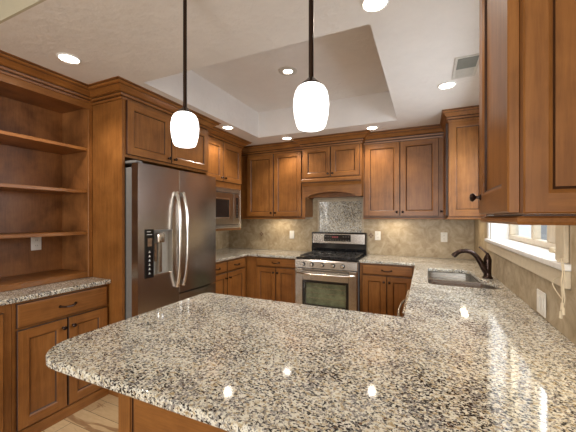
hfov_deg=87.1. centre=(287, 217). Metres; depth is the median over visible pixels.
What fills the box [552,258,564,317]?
blind cord
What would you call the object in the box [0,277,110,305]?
countertop
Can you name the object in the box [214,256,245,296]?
base cabinet
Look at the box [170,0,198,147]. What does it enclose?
pendant light
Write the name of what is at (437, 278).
sink
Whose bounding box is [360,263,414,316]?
base cabinet
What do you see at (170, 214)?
refrigerator
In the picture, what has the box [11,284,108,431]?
base cabinet
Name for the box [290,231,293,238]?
light switch
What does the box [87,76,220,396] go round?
tall cabinet
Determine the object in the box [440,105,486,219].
upper cabinet
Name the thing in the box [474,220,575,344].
tile backsplash
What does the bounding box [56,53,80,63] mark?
recessed light
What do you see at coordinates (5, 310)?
base cabinet
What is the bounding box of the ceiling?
[0,0,478,146]
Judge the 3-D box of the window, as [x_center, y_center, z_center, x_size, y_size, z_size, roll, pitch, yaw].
[1.526,-0.246,1.927,0.214,1.055,1.710,0,0,24]
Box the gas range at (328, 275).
[295,232,366,311]
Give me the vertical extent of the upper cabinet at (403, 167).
1.041 m
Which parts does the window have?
sill, casing, frame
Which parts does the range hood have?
door panel, door, mantel moulding, crown moulding, door panel, door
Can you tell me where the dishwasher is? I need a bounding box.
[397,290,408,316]
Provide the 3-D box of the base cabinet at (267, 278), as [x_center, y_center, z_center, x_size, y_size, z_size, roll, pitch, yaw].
[-0.111,0.956,4.210,0.766,0.880,0.636,0,0,24]
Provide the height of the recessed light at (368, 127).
0.008 m
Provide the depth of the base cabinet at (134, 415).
1.24 m
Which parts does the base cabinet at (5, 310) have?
door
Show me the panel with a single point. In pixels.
(345, 215)
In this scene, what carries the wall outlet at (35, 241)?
attached to the bookcase
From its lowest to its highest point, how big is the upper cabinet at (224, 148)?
1.183 m
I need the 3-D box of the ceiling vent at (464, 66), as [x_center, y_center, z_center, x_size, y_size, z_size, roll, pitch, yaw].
[1.209,-1.023,2.059,0.150,0.009,0.330,0,0,24]
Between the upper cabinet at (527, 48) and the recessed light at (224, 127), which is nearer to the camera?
the upper cabinet at (527, 48)
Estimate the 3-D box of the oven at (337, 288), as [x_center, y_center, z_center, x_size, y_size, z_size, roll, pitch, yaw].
[0.429,0.901,3.539,0.748,0.590,0.129,0,0,24]
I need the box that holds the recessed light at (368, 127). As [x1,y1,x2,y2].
[366,126,377,129]
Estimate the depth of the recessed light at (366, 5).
1.45 m
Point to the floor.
(101, 415)
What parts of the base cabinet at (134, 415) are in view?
corner post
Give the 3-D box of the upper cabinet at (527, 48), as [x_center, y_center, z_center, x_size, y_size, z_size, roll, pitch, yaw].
[0.668,-0.506,0.762,0.461,1.041,0.617,0,0,24]
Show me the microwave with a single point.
(228, 200)
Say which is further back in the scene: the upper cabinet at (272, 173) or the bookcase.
the upper cabinet at (272, 173)
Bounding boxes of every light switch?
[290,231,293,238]
[537,288,545,317]
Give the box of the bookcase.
[0,50,92,291]
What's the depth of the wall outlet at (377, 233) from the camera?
3.96 m
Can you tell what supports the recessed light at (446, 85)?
in the ceiling
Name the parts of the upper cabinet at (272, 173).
door panel, door, crown moulding, light rail, door, door panel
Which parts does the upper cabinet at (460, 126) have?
door, crown moulding, light rail, panel panel, panel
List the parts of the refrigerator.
door, door handle, door handle, door, door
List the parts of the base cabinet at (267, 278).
door, door panel, drawer, door, door panel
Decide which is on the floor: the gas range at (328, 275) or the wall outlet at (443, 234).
the gas range at (328, 275)
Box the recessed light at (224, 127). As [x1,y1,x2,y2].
[222,126,233,128]
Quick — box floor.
[42,394,117,431]
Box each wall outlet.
[31,237,40,250]
[375,231,380,239]
[441,232,446,241]
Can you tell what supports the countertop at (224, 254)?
on the base cabinet at (267, 278)
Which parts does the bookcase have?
panel, shelf, shelf, shelf, crown moulding, panel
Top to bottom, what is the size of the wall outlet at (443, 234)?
0.116 m
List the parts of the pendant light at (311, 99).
lamp shade, rod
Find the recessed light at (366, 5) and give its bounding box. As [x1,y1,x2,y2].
[361,0,389,11]
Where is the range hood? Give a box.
[292,130,370,198]
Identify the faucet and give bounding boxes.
[451,246,492,278]
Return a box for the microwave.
[216,186,240,228]
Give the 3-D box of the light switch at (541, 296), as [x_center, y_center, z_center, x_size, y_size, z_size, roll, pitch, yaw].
[1.227,0.411,1.469,0.008,0.116,0.116,0,0,24]
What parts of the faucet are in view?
spout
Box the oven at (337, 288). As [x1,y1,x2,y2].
[295,267,357,310]
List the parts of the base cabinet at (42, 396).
door, door panel, drawer, board, pull, door, door panel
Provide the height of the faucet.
0.255 m
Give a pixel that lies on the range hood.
(332, 163)
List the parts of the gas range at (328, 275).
control panel, backguard panel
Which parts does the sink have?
bowl, bowl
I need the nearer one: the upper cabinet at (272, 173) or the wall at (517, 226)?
the wall at (517, 226)
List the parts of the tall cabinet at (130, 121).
panel, door, door panel, crown moulding, door, door panel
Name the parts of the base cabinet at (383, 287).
door, door panel, drawer, door, door panel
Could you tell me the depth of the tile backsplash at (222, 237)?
4.79 m
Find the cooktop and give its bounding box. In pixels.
[296,252,366,261]
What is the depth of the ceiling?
1.93 m
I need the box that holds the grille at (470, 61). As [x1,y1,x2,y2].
[456,55,478,69]
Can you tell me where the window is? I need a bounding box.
[484,215,570,288]
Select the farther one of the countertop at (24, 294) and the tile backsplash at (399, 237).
the tile backsplash at (399, 237)
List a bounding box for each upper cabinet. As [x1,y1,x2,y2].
[208,126,251,230]
[241,141,312,218]
[363,124,444,218]
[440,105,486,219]
[469,0,575,224]
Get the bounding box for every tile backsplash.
[216,230,228,248]
[229,198,473,258]
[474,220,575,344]
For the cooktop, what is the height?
0.020 m
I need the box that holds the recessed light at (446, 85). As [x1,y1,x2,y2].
[438,81,456,88]
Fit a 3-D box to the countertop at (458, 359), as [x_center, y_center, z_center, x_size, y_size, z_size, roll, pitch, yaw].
[0.617,0.498,2.304,1.829,0.032,3.506,0,0,24]
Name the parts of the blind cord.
cord, cord, cord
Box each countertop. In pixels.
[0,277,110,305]
[45,254,575,431]
[216,248,309,261]
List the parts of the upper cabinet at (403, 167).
door panel, door, crown moulding, light rail, door panel, door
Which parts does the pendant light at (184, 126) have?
lamp shade, rod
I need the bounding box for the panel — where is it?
[318,199,363,232]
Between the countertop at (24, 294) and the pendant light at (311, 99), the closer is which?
the pendant light at (311, 99)
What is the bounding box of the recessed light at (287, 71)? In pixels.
[279,66,296,75]
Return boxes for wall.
[229,197,456,258]
[490,225,570,271]
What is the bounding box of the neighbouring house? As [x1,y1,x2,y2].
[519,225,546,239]
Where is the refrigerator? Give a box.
[125,160,215,318]
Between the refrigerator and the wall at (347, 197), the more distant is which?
the wall at (347, 197)
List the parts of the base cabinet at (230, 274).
door panel, drawer, door, door, drawer, door panel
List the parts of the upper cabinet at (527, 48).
knob, door panel, door, light rail, panel, panel panel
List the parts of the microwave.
door, control panel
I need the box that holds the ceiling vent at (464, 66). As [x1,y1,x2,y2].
[451,53,478,79]
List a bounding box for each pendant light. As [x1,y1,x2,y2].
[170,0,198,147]
[293,0,328,131]
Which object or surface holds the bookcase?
on the countertop at (24, 294)
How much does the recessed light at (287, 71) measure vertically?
0.008 m
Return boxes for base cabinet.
[0,304,10,431]
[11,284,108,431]
[118,393,227,431]
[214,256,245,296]
[246,256,295,302]
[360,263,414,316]
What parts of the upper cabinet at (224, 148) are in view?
door panel, door, crown moulding, door, door panel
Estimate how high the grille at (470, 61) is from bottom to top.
0.002 m
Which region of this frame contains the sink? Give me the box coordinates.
[428,271,496,288]
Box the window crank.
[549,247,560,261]

